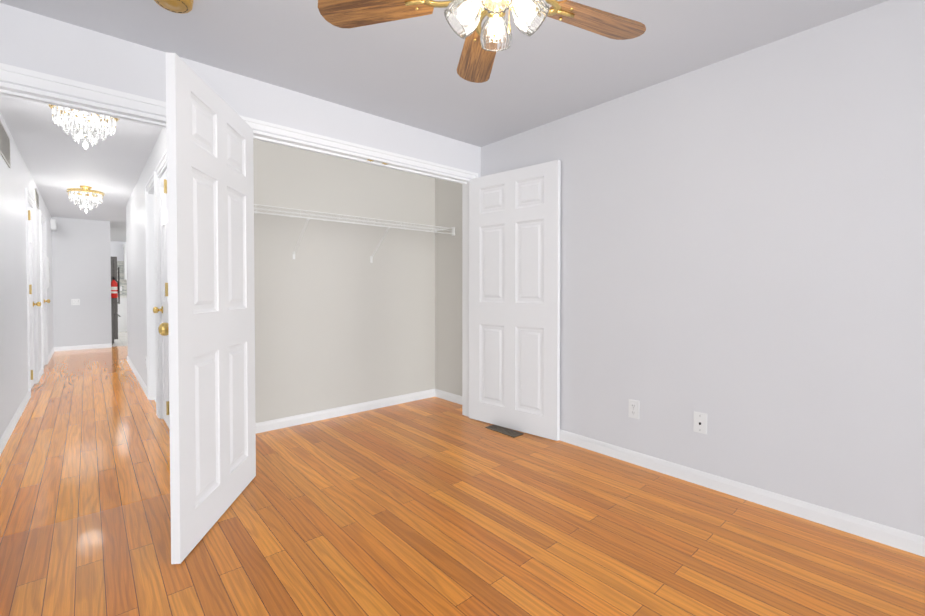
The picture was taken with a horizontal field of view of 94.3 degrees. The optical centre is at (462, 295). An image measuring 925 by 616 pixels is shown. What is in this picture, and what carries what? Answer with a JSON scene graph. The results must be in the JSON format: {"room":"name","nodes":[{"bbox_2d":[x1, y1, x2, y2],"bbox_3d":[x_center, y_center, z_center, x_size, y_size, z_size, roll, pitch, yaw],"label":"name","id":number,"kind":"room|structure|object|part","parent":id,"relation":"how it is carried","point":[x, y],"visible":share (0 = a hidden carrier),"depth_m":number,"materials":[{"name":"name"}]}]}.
{"room":"empty bedroom","nodes":[
{"label":"empty bedroom","id":0,"kind":"room"},
{"bbox_2d":[0,113,52,438],"bbox_3d":[-6.184,-0.187,6.245,0.165,2.380,11.900,-1,1,-41],"label":"wall","id":1,"kind":"structure","parent":0,"point":[16,178],"depth_m":3.65,"materials":[{"name":"paint"}]},
{"bbox_2d":[0,121,10,167],"bbox_3d":[-3.435,-1.133,3.220,0.008,0.230,0.550,-1,1,-41],"label":"air vent","id":2,"kind":"object","parent":1,"relation":"in","point":[4,146],"visible":1,"depth_m":3.21,"materials":[{"name":"silver metal"}]},
{"bbox_2d":[0,390,29,454],"bbox_3d":[-3.296,1.015,3.097,0.013,0.078,3.330,-1,1,-41],"label":"baseboard","id":3,"kind":"structure","parent":1,"relation":"attached to","point":[6,435],"depth_m":3.37,"materials":[{"name":"paint"}]},
{"bbox_2d":[28,204,40,388],"bbox_3d":[-4.709,0.006,4.693,0.102,2.028,0.803,-1,1,-41],"label":"hall door","id":4,"kind":"structure","parent":1,"relation":"in","point":[31,302],"depth_m":4.83,"materials":[{"name":"paint"}]},
{"bbox_2d":[35,189,38,208],"bbox_3d":[-5.247,-1.192,5.288,0.008,0.180,0.450,-1,1,-41],"label":"air vent","id":5,"kind":"object","parent":1,"relation":"in","point":[37,199],"visible":0.85,"depth_m":5.30,"materials":[{"name":"silver metal"}]},
{"bbox_2d":[39,368,42,379],"bbox_3d":[-5.271,0.979,5.355,0.013,0.078,0.730,-1,1,-41],"label":"baseboard","id":6,"kind":"structure","parent":1,"relation":"attached to","point":[41,370],"depth_m":5.41,"materials":[{"name":"paint"}]},
{"bbox_2d":[41,223,49,365],"bbox_3d":[-5.823,-0.014,5.966,0.102,2.028,0.759,-1,1,-41],"label":"hall door","id":7,"kind":"structure","parent":1,"relation":"in","point":[44,300],"depth_m":6.15,"materials":[{"name":"paint"}]},
{"bbox_2d":[47,257,49,287],"bbox_3d":[-6.308,-0.351,6.532,0.031,0.460,0.240,-1,1,-41],"label":"intercom","id":8,"kind":"object","parent":1,"relation":"attached to","point":[48,273],"visible":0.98,"depth_m":6.46,"materials":[{"name":"white plastic"}]},
{"bbox_2d":[48,347,54,362],"bbox_3d":[-6.684,0.953,6.968,0.013,0.078,1.680,-1,1,-41],"label":"baseboard","id":9,"kind":"structure","parent":1,"relation":"attached to","point":[52,351],"depth_m":6.96,"materials":[{"name":"paint"}]},
{"bbox_2d":[50,219,55,230],"bbox_3d":[-7.092,-1.231,7.441,0.066,0.170,0.220,-1,1,-41],"label":"door chime","id":10,"kind":"object","parent":1,"relation":"attached to","point":[53,224],"visible":1,"depth_m":7.36,"materials":[{"name":"white plastic"}]},
{"bbox_2d":[25,149,166,418],"bbox_3d":[-4.126,-0.036,4.719,1.134,2.128,5.046,-1,1,-41],"label":"door frame","id":11,"kind":"structure","parent":1,"relation":"attached to","point":[151,272],"depth_m":4.27,"materials":[{"name":"paint"}]},
{"bbox_2d":[51,217,111,346],"bbox_3d":[-6.974,-0.213,7.879,0.800,2.380,0.100,-1,1,-41],"label":"wall","id":12,"kind":"structure","parent":0,"point":[81,259],"depth_m":7.83,"materials":[{"name":"paint"}]},
{"bbox_2d":[71,299,79,304],"bbox_3d":[-7.013,0.109,7.777,0.115,0.115,0.010,-1,1,-41],"label":"light switch","id":13,"kind":"object","parent":12,"relation":"attached to","point":[75,301],"visible":1,"depth_m":7.78,"materials":[{"name":"white plastic"}]},
{"bbox_2d":[55,343,111,350],"bbox_3d":[-6.926,0.938,7.865,0.770,0.078,0.013,-1,1,-41],"label":"baseboard","id":14,"kind":"structure","parent":12,"relation":"attached to","point":[95,346],"depth_m":7.85,"materials":[{"name":"paint"}]},
{"bbox_2d":[0,94,162,241],"bbox_3d":[-4.865,-1.421,7.447,4.430,0.050,12.000,-1,1,-41],"label":"ceiling","id":15,"kind":"structure","parent":0,"point":[58,161],"depth_m":4.23,"materials":[{"name":"paint"}]},
{"bbox_2d":[48,104,118,149],"bbox_3d":[-2.549,-1.156,2.899,0.371,0.335,0.369,-1,1,-41],"label":"chandelier","id":16,"kind":"object","parent":15,"relation":"hanging from","point":[85,127],"visible":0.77,"depth_m":2.85,"materials":[{"name":"clear glass"}]},
{"bbox_2d":[66,185,104,212],"bbox_3d":[-4.689,-1.195,5.344,0.371,0.335,0.369,-1,1,-41],"label":"chandelier","id":17,"kind":"object","parent":15,"relation":"hanging from","point":[90,200],"visible":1,"depth_m":5.28,"materials":[{"name":"clear glass"}]},
{"bbox_2d":[110,241,125,260],"bbox_3d":[-8.791,-0.278,11.936,4.410,2.380,0.100,-1,1,-41],"label":"wall","id":18,"kind":"structure","parent":0,"point":[117,249],"depth_m":11.47,"materials":[{"name":"paint"}]},
{"bbox_2d":[117,261,126,295],"bbox_3d":[-8.660,-0.479,11.973,2.240,0.940,0.012,-1,1,-41],"label":"backsplash","id":19,"kind":"structure","parent":18,"relation":"attached to","point":[123,282],"depth_m":11.54,"materials":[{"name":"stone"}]},
{"bbox_2d":[123,244,126,279],"bbox_3d":[-8.844,-0.902,11.562,0.430,0.920,0.354,-1,1,-41],"label":"upper cabinet","id":20,"kind":"object","parent":18,"relation":"attached to","point":[125,265],"visible":0.1,"depth_m":11.28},
{"bbox_2d":[126,128,166,385],"bbox_3d":[-3.299,-0.160,4.551,0.105,2.380,5.550,-1,1,-41],"label":"wall","id":21,"kind":"structure","parent":0,"point":[136,280],"depth_m":5.09,"materials":[{"name":"paint"}]},
{"bbox_2d":[127,356,147,397],"bbox_3d":[-4.167,0.977,5.471,0.013,0.078,3.050,-1,1,-41],"label":"baseboard","id":22,"kind":"structure","parent":21,"relation":"attached to","point":[141,382],"depth_m":5.18,"materials":[{"name":"paint"}]},
{"bbox_2d":[153,169,169,428],"bbox_3d":[-2.366,0.027,3.401,0.102,2.028,0.593,-1,1,-41],"label":"hall door","id":23,"kind":"structure","parent":21,"relation":"in","point":[164,307],"depth_m":3.51,"materials":[{"name":"paint"}]},
{"bbox_3d":[-2.535,0.116,3.569,0.068,0.062,0.062,-1,1,-41],"label":"knob","id":24,"kind":"part","parent":23,"relation":"part of","materials":[{"name":"gold metal"}]},
{"bbox_3d":[-2.179,0.012,3.181,0.042,1.740,0.015,-1,1,-41],"label":"hall door hinges","id":25,"kind":"part","parent":23,"relation":"part of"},
{"bbox_2d":[0,3,480,178],"bbox_3d":[-0.997,-0.112,2.812,3.380,2.340,0.100,-1,1,-41],"label":"wall","id":26,"kind":"structure","parent":0,"point":[40,43],"depth_m":2.34,"materials":[{"name":"paint"}]},
{"bbox_2d":[0,82,165,127],"bbox_3d":[-1.828,0.070,2.087,0.750,2.000,0.104,-1,1,-41],"label":"door frame","id":27,"kind":"structure","parent":26,"relation":"attached to","point":[17,91],"depth_m":2.04,"materials":[{"name":"paint"}]},
{"bbox_2d":[0,63,165,116],"bbox_3d":[-1.790,0.033,2.043,0.902,2.076,0.016,-1,1,-41],"label":"trim","id":28,"kind":"structure","parent":26,"relation":"attached to","point":[34,79],"depth_m":2.01,"materials":[{"name":"paint"}]},
{"bbox_2d":[158,52,255,563],"bbox_3d":[-1.220,0.052,2.094,0.102,2.020,0.812,0,1,-6],"label":"closet door","id":29,"kind":"structure","parent":26,"relation":"in","point":[208,328],"depth_m":1.94,"materials":[{"name":"paint"}]},
{"bbox_3d":[-1.200,0.135,1.754,0.068,0.062,0.062,0,1,-6],"label":"knob","id":30,"kind":"part","parent":29,"relation":"part of","materials":[{"name":"gold metal"}]},
{"bbox_2d":[239,115,477,178],"bbox_3d":[-0.593,0.003,3.091,1.920,2.101,0.016,-1,1,-41],"label":"trim","id":31,"kind":"structure","parent":26,"relation":"attached to","point":[260,125],"depth_m":2.92,"materials":[{"name":"paint"}]},
{"bbox_2d":[253,130,468,416],"bbox_3d":[-0.631,0.033,3.135,1.798,2.040,0.104,-1,1,-41],"label":"door frame","id":32,"kind":"structure","parent":26,"relation":"attached to","point":[292,143],"depth_m":3.65,"materials":[{"name":"paint"}]},
{"bbox_2d":[253,139,461,422],"bbox_3d":[-0.874,-0.123,3.505,2.283,2.340,0.780,-1,1,-41],"label":"wall","id":33,"kind":"structure","parent":0,"point":[341,320],"depth_m":3.78,"materials":[{"name":"paint"}]},
{"bbox_2d":[254,204,454,262],"bbox_3d":[-0.974,-0.479,3.586,2.120,0.359,0.317,-1,1,-41],"label":"wire closet shelf","id":34,"kind":"object","parent":33,"relation":"attached to","point":[433,229],"visible":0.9,"depth_m":3.59,"materials":[{"name":"white metal"}]},
{"bbox_2d":[256,389,461,433],"bbox_3d":[-0.855,1.009,3.473,2.120,0.078,0.680,-1,1,-41],"label":"baseboard","id":35,"kind":"structure","parent":33,"relation":"attached to","point":[274,424],"depth_m":3.80,"materials":[{"name":"paint"}]},
{"bbox_2d":[0,0,887,146],"bbox_3d":[-0.006,-1.288,1.601,3.500,0.050,4.800,-1,1,-41],"label":"ceiling","id":36,"kind":"structure","parent":0,"point":[404,71],"depth_m":2.21,"materials":[{"name":"paint"}]},
{"bbox_2d":[154,0,192,13],"bbox_3d":[-1.219,-1.243,1.803,0.150,0.046,0.150,-1,1,-41],"label":"smoke detector","id":37,"kind":"object","parent":36,"relation":"attached to","point":[181,6],"visible":1,"depth_m":1.81,"materials":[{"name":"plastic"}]},
{"bbox_2d":[318,0,645,82],"bbox_3d":[0.140,-1.040,1.313,1.158,0.436,1.115,-1,1,-41],"label":"ceiling fan","id":38,"kind":"object","parent":36,"relation":"hanging from","point":[487,40],"visible":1,"depth_m":1.44,"materials":[{"name":"brown wood"}]},
{"bbox_2d":[0,332,924,615],"bbox_3d":[-3.547,1.038,5.981,4.430,0.060,16.000,-1,1,-41],"label":"floor","id":39,"kind":"structure","parent":0,"point":[433,506],"depth_m":1.95,"materials":[{"name":"brown wood"}]},
{"bbox_2d":[111,256,120,344],"bbox_3d":[-7.410,0.091,8.592,0.856,1.750,0.740,-1,1,-41],"label":"fridge","id":40,"kind":"object","parent":39,"relation":"on","point":[115,302],"visible":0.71,"depth_m":8.54,"materials":[{"name":"metal"}]},
{"bbox_2d":[111,277,118,297],"bbox_3d":[-6.877,-0.170,8.473,0.130,0.415,0.131,-1,1,-41],"label":"fire extinguisher","id":41,"kind":"object","parent":40,"relation":"attached to","point":[114,289],"visible":0.88,"depth_m":8.43,"materials":[{"name":"red metal"}]},
{"bbox_2d":[118,298,125,331],"bbox_3d":[-9.110,0.484,11.174,0.450,0.880,0.606,-1,1,-41],"label":"base cabinet","id":42,"kind":"object","parent":39,"relation":"on","point":[122,313],"depth_m":11.07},
{"bbox_2d":[126,298,126,331],"bbox_3d":[-8.775,0.480,11.467,0.440,0.880,0.606,-1,1,-41],"label":"base cabinet","id":43,"kind":"object","parent":39,"relation":"on","point":[126,298],"depth_m":11.13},
{"bbox_2d":[485,425,522,437],"bbox_3d":[0.323,1.046,3.335,0.110,0.007,0.300,-1,1,-41],"label":"floor vent","id":44,"kind":"object","parent":39,"relation":"in","point":[506,431],"visible":1,"depth_m":3.32,"materials":[{"name":"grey metal"}]},
{"bbox_2d":[481,0,924,536],"bbox_3d":[1.449,-0.105,2.362,0.100,2.340,3.800,-1,1,-41],"label":"wall","id":45,"kind":"structure","parent":0,"point":[742,251],"depth_m":2.18,"materials":[{"name":"paint"}]},
{"bbox_2d":[469,160,560,440],"bbox_3d":[0.381,0.031,3.369,0.837,2.020,0.035,1,1,41],"label":"closet door","id":46,"kind":"structure","parent":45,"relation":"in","point":[514,299],"depth_m":3.32,"materials":[{"name":"paint"}]},
{"bbox_2d":[628,399,639,418],"bbox_3d":[1.082,0.715,2.712,0.009,0.115,0.070,-1,1,-41],"label":"outlet","id":47,"kind":"object","parent":45,"relation":"attached to","point":[635,413],"visible":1,"depth_m":2.71,"materials":[{"name":"white plastic"}]},
{"bbox_2d":[693,411,706,433],"bbox_3d":[1.340,0.715,2.419,0.007,0.115,0.070,-1,1,-41],"label":"phone jack","id":48,"kind":"object","parent":45,"relation":"attached to","point":[700,422],"visible":1,"depth_m":2.42,"materials":[{"name":"white plastic"}]},
{"bbox_2d":[560,429,924,556],"bbox_3d":[1.370,1.026,2.377,0.024,0.078,3.700,-1,1,-41],"label":"baseboard","id":49,"kind":"structure","parent":45,"relation":"attached to","point":[889,536],"depth_m":2.17,"materials":[{"name":"paint"}]}
]}

